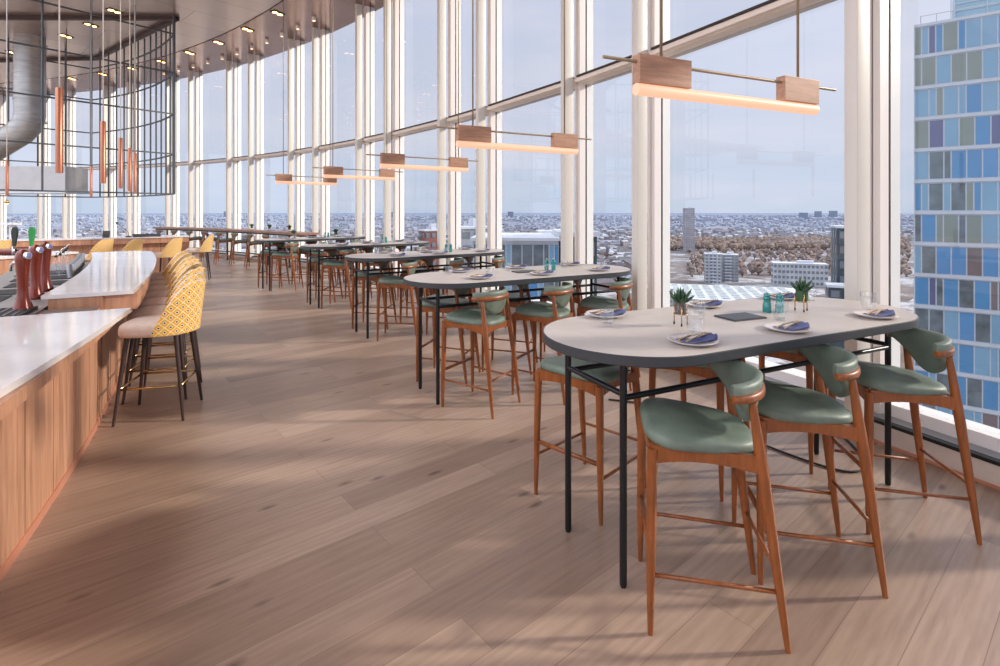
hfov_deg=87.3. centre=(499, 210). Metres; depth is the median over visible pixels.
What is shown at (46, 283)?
beer font
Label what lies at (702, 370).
bar stool
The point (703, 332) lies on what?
fork
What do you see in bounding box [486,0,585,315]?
window
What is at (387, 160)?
linear pendant
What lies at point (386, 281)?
bar stool
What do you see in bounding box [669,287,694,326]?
potted succulent
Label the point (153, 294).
upholstered stool
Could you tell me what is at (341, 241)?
bar stool
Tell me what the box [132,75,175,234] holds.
window
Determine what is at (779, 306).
pepper mill
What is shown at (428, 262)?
bar stool
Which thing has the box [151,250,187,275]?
upholstered stool
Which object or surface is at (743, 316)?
menu
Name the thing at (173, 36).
frame
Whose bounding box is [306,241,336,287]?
bar stool
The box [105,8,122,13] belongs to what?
recessed light
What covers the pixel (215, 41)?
recessed light
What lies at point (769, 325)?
plate
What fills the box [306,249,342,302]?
bar stool
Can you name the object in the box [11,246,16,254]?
faucet
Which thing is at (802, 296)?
pot
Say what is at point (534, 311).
bar stool
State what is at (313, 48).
window
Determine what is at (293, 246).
bar stool
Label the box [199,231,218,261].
bar stool
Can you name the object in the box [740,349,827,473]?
bar stool
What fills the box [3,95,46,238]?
window
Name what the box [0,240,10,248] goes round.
upholstered stool
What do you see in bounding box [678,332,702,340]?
knife
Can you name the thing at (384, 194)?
window
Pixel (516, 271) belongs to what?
menu
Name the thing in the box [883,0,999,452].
window
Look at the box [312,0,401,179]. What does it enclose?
linear pendant
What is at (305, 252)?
bar stool
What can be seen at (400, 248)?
bar stool
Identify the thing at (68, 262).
tin
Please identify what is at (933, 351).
bar stool
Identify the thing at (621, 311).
napkin
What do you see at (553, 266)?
pepper mill
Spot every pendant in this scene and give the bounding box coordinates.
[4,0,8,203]
[5,161,8,195]
[55,0,62,172]
[90,167,92,196]
[100,0,105,182]
[118,0,122,188]
[128,0,131,191]
[133,153,136,192]
[269,0,342,184]
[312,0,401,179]
[366,0,477,171]
[436,0,590,154]
[602,0,835,114]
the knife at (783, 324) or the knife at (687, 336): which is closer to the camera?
the knife at (687, 336)
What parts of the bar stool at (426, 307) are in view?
leg, leg, seat, leg, backrest, leg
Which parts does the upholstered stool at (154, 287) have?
seat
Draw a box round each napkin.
[470,274,492,277]
[532,270,553,273]
[589,309,625,315]
[675,333,717,342]
[690,300,721,305]
[772,292,793,297]
[773,321,809,329]
[863,309,894,316]
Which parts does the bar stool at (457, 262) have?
leg, leg, backrest, rail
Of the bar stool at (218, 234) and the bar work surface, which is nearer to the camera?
the bar work surface
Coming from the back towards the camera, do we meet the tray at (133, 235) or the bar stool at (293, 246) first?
the tray at (133, 235)
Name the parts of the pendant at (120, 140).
cord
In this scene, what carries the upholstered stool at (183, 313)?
on the floor
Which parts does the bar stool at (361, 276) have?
leg, leg, seat, leg, backrest, leg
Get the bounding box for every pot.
[675,303,686,315]
[795,290,808,302]
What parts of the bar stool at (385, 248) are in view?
backrest, leg, leg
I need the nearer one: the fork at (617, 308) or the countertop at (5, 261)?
the fork at (617, 308)
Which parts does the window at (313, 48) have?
glass pane, glass pane, post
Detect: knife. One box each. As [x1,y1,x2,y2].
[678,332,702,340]
[776,321,793,327]
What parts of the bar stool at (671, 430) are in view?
leg, leg, seat, backrest, rail, leg, leg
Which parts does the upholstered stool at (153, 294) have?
leg, seat, foot rail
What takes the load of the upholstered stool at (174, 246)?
on the floor
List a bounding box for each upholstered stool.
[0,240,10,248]
[85,239,113,259]
[112,278,205,426]
[121,272,205,404]
[122,239,142,250]
[128,267,203,386]
[133,262,201,369]
[137,259,198,355]
[149,255,195,285]
[150,253,191,280]
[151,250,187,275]
[153,237,182,271]
[186,234,213,279]
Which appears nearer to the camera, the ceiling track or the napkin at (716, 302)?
the napkin at (716, 302)
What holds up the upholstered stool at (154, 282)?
on the floor
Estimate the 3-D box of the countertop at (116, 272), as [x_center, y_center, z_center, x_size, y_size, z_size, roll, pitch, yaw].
[-4.714,0.668,6.289,3.398,0.030,4.533,0,0,0]
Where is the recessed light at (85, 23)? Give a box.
[82,22,98,27]
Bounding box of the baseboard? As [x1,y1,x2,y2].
[192,252,999,489]
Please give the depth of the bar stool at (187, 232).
17.37 m
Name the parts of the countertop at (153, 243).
panel, panel, panel, panel, panel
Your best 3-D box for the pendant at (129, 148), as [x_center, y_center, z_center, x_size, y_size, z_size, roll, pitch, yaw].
[-5.320,-2.727,7.530,0.100,4.900,0.097,0,0,0]
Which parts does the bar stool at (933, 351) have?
leg, leg, seat, leg, backrest, rail, leg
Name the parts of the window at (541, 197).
glass pane, glass pane, post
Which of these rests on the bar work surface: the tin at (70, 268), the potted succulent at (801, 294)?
the tin at (70, 268)
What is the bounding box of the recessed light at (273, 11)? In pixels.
[270,10,284,15]
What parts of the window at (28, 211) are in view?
glass pane, glass pane, post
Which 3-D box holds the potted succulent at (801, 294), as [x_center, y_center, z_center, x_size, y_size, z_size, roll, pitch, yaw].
[1.805,0.503,3.157,0.135,0.200,0.136,0,0,-25]
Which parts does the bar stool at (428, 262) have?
leg, leg, seat, leg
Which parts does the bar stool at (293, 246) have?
leg, leg, seat, backrest, leg, leg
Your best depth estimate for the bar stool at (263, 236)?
14.38 m
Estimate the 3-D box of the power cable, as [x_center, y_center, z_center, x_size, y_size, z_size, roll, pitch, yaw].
[1.735,1.620,3.936,1.581,0.066,1.281,0,0,0]
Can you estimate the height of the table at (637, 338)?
1.050 m
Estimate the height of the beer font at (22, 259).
0.465 m
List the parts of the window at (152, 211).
glass pane, glass pane, post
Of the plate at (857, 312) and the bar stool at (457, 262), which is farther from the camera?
the bar stool at (457, 262)
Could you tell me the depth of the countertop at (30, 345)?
2.68 m
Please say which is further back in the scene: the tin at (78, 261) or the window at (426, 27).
the window at (426, 27)
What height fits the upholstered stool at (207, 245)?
1.076 m
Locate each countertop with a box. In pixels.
[0,235,188,271]
[0,251,78,274]
[0,308,130,397]
[41,251,155,299]
[152,227,318,270]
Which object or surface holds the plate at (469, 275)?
on the table at (501, 277)
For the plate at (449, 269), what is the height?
0.020 m
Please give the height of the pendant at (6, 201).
5.055 m
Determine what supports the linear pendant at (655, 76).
hanging from the ceiling at (200, 21)
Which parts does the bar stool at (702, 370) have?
leg, leg, seat, leg, leg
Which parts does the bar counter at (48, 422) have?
panel, panel, panel, panel, panel, panel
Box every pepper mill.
[544,258,548,269]
[551,258,555,269]
[762,292,771,312]
[775,292,783,312]
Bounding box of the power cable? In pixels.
[608,399,860,472]
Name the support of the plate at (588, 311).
on the table at (637, 338)
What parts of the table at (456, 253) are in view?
leg, leg, rail, rail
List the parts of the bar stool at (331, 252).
leg, leg, seat, backrest, leg, leg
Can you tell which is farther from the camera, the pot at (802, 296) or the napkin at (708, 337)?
the pot at (802, 296)
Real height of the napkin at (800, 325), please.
0.025 m
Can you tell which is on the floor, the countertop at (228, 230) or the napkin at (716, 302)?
the countertop at (228, 230)
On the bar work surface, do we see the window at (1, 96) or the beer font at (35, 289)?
the beer font at (35, 289)
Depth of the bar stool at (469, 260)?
8.09 m
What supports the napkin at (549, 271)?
on the plate at (533, 271)
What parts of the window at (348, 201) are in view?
glass pane, glass pane, post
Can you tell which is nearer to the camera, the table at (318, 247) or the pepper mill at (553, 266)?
the pepper mill at (553, 266)
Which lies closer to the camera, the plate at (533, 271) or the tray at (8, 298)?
the tray at (8, 298)
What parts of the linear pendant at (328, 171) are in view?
hanging rod, cross rod, hanging rod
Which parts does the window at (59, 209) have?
glass pane, glass pane, post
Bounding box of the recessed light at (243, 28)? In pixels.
[241,27,253,31]
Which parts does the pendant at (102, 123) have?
cord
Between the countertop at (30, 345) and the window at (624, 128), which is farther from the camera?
the window at (624, 128)
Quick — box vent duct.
[0,33,46,159]
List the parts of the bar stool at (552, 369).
leg, leg, seat, leg, leg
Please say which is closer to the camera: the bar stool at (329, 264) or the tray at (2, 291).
the tray at (2, 291)
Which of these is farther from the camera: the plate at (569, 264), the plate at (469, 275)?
the plate at (569, 264)
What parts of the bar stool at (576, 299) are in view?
leg, seat, leg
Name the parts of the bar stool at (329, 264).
leg, leg, seat, backrest, leg, leg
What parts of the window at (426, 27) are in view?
glass pane, glass pane, post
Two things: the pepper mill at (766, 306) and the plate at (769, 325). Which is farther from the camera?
the pepper mill at (766, 306)
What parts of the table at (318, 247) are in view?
leg, leg, rail, rail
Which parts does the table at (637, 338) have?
leg, rail, rail, leg, rail, leg, rail, leg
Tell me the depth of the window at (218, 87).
18.84 m
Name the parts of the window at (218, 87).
glass pane, glass pane, post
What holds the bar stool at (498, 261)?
on the floor
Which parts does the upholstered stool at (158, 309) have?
leg, seat, leg, foot rail, foot rail, leg, leg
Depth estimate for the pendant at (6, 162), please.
9.47 m
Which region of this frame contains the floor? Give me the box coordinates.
[0,256,999,665]
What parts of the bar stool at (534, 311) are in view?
leg, leg, seat, leg, backrest, rail, leg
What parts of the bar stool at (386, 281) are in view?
leg, leg, seat, backrest, rail, leg, leg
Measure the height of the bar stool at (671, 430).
0.995 m
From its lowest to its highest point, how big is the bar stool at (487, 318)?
0.995 m
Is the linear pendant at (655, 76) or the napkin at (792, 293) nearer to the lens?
the linear pendant at (655, 76)
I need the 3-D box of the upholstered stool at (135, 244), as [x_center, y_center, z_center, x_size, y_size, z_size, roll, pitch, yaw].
[-7.623,1.116,10.682,0.584,1.076,0.522,0,0,-4]
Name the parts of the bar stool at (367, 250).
leg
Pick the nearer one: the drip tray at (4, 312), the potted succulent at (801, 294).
the potted succulent at (801, 294)
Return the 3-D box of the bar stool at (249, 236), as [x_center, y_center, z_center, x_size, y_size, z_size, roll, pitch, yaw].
[-7.118,1.157,15.206,0.526,0.995,0.474,0,0,-32]
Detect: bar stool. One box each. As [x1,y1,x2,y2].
[186,231,203,259]
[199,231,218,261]
[213,232,233,264]
[229,233,249,266]
[244,234,265,268]
[258,242,289,287]
[260,235,281,271]
[270,242,303,290]
[275,236,297,273]
[291,241,320,284]
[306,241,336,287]
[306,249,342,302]
[321,249,358,308]
[323,240,349,281]
[337,240,365,284]
[345,248,376,298]
[352,261,396,329]
[362,247,396,304]
[377,260,422,340]
[380,246,406,294]
[397,246,425,300]
[400,259,435,322]
[416,288,480,383]
[426,258,465,334]
[441,287,520,418]
[442,257,477,316]
[471,256,506,327]
[481,284,537,374]
[511,282,575,404]
[534,317,645,525]
[539,280,584,361]
[577,277,639,390]
[637,360,790,653]
[649,358,749,501]
[731,344,887,598]
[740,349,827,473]
[828,328,982,544]
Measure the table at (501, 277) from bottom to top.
1.050 m
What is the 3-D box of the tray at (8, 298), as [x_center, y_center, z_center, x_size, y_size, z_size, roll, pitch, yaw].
[-4.335,0.750,4.333,0.351,0.010,0.479,0,0,-31]
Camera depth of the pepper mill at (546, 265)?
5.33 m
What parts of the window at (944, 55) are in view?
frame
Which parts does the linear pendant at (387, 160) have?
hanging rod, cross rod, hanging rod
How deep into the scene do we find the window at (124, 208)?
21.52 m
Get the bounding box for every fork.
[595,308,620,313]
[685,332,709,341]
[784,321,800,328]
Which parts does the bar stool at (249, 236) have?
leg, leg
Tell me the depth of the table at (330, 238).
11.12 m
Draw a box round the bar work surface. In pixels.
[0,262,89,314]
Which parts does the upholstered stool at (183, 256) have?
seat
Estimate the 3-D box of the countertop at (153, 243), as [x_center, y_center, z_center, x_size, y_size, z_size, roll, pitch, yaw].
[-10.523,1.128,10.890,6.969,1.050,0.660,0,0,-35]
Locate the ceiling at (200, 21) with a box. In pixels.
[0,0,281,82]
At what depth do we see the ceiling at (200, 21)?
14.56 m
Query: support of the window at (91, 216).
attached to the baseboard
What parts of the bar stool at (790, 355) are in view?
leg, seat, leg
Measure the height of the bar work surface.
0.908 m
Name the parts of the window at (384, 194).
glass pane, glass pane, post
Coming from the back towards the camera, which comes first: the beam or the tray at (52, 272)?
the beam
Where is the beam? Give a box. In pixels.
[0,223,21,238]
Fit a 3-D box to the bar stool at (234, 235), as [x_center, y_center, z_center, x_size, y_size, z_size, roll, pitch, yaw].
[-7.871,1.157,15.815,0.526,0.995,0.473,0,0,-34]
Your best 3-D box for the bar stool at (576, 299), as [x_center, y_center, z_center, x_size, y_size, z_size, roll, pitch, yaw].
[0.727,1.157,5.885,0.526,0.995,0.473,0,0,10]
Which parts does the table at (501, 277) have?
leg, rail, leg, rail, rail, leg, rail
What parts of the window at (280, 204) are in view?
glass pane, glass pane, post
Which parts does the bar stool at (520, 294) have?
leg, leg, seat, backrest, leg, leg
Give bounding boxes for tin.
[66,263,75,277]
[68,262,77,275]
[70,260,79,273]
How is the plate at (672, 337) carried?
on the table at (637, 338)
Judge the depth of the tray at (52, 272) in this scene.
6.27 m
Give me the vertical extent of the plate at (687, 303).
0.020 m
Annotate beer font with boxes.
[9,249,33,309]
[29,244,44,299]
[40,241,53,291]
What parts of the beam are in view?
post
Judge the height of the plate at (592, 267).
0.020 m
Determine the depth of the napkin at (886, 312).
2.96 m
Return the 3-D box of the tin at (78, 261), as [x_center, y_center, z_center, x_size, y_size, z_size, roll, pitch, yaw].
[-5.047,0.673,6.225,0.090,0.160,0.089,0,0,0]
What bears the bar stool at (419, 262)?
on the floor
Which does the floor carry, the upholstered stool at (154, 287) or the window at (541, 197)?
the upholstered stool at (154, 287)
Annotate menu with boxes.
[511,270,535,272]
[714,312,766,321]
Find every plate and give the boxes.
[448,269,469,272]
[467,275,491,278]
[505,265,524,268]
[530,271,551,274]
[559,263,577,265]
[585,309,624,318]
[588,267,608,270]
[667,333,718,346]
[686,300,722,307]
[762,293,793,299]
[762,322,812,333]
[851,310,898,318]
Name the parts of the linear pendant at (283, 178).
hanging rod, cross rod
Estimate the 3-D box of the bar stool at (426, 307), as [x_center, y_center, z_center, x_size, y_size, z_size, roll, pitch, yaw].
[-0.505,1.157,5.221,0.526,0.995,0.473,0,0,15]
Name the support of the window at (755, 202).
attached to the baseboard
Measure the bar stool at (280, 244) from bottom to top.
0.995 m
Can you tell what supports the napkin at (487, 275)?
on the plate at (469, 275)
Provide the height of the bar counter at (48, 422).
0.970 m
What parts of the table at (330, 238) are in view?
leg, leg, rail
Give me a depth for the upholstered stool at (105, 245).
10.56 m
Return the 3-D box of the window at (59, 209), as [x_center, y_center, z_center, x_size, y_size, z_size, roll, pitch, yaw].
[-19.121,-1.762,22.637,1.498,6.830,0.816,0,0,0]
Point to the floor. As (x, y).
(317, 505)
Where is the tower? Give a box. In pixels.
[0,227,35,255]
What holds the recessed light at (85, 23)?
in the ceiling at (200, 21)
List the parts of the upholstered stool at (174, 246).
seat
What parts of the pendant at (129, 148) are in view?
cord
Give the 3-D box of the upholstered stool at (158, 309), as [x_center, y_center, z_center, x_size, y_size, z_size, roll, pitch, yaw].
[-3.013,1.116,4.769,0.584,1.076,0.522,0,0,-15]
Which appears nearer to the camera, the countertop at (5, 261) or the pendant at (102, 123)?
the pendant at (102, 123)
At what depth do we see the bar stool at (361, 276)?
7.34 m
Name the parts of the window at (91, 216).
glass pane, glass pane, post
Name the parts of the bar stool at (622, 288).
leg, seat, backrest, rail, leg, leg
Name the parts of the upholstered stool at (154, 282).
seat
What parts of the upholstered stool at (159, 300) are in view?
leg, leg, seat, foot rail, foot rail, leg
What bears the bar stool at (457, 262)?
on the floor
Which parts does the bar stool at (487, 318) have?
leg, leg, seat, leg, backrest, rail, leg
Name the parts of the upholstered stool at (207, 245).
seat, leg, leg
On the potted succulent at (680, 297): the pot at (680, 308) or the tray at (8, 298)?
the pot at (680, 308)
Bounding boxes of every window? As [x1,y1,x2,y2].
[0,95,2,238]
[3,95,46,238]
[47,89,72,237]
[73,85,112,236]
[109,82,136,235]
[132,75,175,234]
[171,70,198,254]
[194,60,237,258]
[232,53,259,260]
[254,38,300,265]
[294,27,325,268]
[319,4,369,269]
[363,0,398,274]
[392,0,454,293]
[447,0,495,292]
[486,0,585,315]
[574,0,661,314]
[649,0,888,417]
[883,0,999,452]
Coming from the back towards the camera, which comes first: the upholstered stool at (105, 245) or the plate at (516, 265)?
the upholstered stool at (105, 245)
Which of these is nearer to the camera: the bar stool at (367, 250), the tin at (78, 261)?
the tin at (78, 261)
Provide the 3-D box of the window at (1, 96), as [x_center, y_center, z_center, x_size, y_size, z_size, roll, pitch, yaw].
[-22.950,-1.762,23.423,1.495,6.830,0.662,0,0,0]
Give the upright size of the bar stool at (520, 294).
0.995 m
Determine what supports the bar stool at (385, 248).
on the floor
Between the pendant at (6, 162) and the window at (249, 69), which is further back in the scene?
the window at (249, 69)
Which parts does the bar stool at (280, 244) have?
leg, leg, seat, leg, leg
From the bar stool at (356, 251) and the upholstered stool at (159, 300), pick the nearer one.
the upholstered stool at (159, 300)
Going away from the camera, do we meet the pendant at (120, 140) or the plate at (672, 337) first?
the plate at (672, 337)
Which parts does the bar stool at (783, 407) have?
leg, leg, seat, leg, backrest, rail, leg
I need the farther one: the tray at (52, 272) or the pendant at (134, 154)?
the pendant at (134, 154)
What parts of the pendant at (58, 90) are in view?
cord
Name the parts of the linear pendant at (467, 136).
hanging rod, cross rod, hanging rod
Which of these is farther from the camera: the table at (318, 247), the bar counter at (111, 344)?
the table at (318, 247)
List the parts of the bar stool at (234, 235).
leg, leg, seat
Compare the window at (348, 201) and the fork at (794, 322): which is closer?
the fork at (794, 322)
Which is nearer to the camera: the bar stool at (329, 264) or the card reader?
the bar stool at (329, 264)
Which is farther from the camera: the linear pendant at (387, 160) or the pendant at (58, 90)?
the linear pendant at (387, 160)
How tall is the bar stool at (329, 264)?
0.995 m
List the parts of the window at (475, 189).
glass pane, glass pane, post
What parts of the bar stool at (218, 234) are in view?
leg, leg, seat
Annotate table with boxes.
[255,236,365,290]
[301,241,428,307]
[344,248,504,338]
[403,264,630,404]
[543,297,918,588]
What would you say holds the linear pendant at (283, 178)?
hanging from the ceiling at (200, 21)
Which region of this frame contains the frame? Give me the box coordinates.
[0,0,175,197]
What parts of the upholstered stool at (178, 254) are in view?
seat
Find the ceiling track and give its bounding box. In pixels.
[0,15,178,62]
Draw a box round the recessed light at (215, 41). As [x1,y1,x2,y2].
[212,40,224,44]
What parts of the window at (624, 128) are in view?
glass pane, glass pane, post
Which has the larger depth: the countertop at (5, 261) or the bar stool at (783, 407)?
the countertop at (5, 261)
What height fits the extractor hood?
4.675 m
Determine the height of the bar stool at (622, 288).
0.995 m
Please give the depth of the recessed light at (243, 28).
14.86 m
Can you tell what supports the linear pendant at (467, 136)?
hanging from the ceiling at (200, 21)
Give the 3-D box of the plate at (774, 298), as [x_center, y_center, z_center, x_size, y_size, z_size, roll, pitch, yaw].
[1.917,0.593,3.592,0.223,0.020,0.223,0,0,-25]
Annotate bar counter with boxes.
[0,306,114,581]
[48,278,149,415]
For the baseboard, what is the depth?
3.42 m
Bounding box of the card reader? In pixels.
[102,231,109,236]
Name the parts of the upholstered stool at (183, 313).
leg, leg, foot rail, seat, foot rail, leg, foot rail, leg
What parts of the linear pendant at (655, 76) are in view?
hanging rod, cross rod, hanging rod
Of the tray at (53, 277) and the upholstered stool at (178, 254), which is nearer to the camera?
the tray at (53, 277)
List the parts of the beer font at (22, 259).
spout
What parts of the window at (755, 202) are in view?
glass pane, glass pane, frame, post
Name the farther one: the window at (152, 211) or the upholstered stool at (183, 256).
the window at (152, 211)
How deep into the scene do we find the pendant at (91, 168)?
10.69 m
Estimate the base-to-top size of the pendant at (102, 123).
4.900 m
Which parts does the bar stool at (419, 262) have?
leg, leg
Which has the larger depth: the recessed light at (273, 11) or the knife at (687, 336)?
the recessed light at (273, 11)
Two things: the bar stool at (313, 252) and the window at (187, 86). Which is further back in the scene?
the window at (187, 86)
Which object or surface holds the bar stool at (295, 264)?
on the floor
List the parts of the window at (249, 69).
glass pane, glass pane, post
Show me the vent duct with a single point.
(25, 123)
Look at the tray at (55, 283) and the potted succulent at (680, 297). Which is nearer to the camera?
the potted succulent at (680, 297)
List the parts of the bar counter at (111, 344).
panel, panel, panel, panel, panel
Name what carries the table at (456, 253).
on the floor
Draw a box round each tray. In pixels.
[0,289,16,294]
[0,295,11,301]
[0,306,37,316]
[3,280,67,287]
[10,275,70,281]
[14,270,66,276]
[132,234,160,236]
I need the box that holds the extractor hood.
[0,28,89,193]
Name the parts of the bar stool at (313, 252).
leg, seat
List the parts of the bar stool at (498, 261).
backrest, rail, leg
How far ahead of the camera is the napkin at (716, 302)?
3.28 m
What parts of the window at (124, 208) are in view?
glass pane, glass pane, post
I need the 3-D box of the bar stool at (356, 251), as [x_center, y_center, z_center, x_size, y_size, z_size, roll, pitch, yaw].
[-3.356,1.157,11.848,0.526,0.995,0.473,0,0,0]
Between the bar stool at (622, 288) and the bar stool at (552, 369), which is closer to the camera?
the bar stool at (552, 369)
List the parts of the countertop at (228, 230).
under frame, foot rail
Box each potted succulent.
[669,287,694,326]
[790,277,814,311]
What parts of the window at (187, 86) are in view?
glass pane, glass pane, post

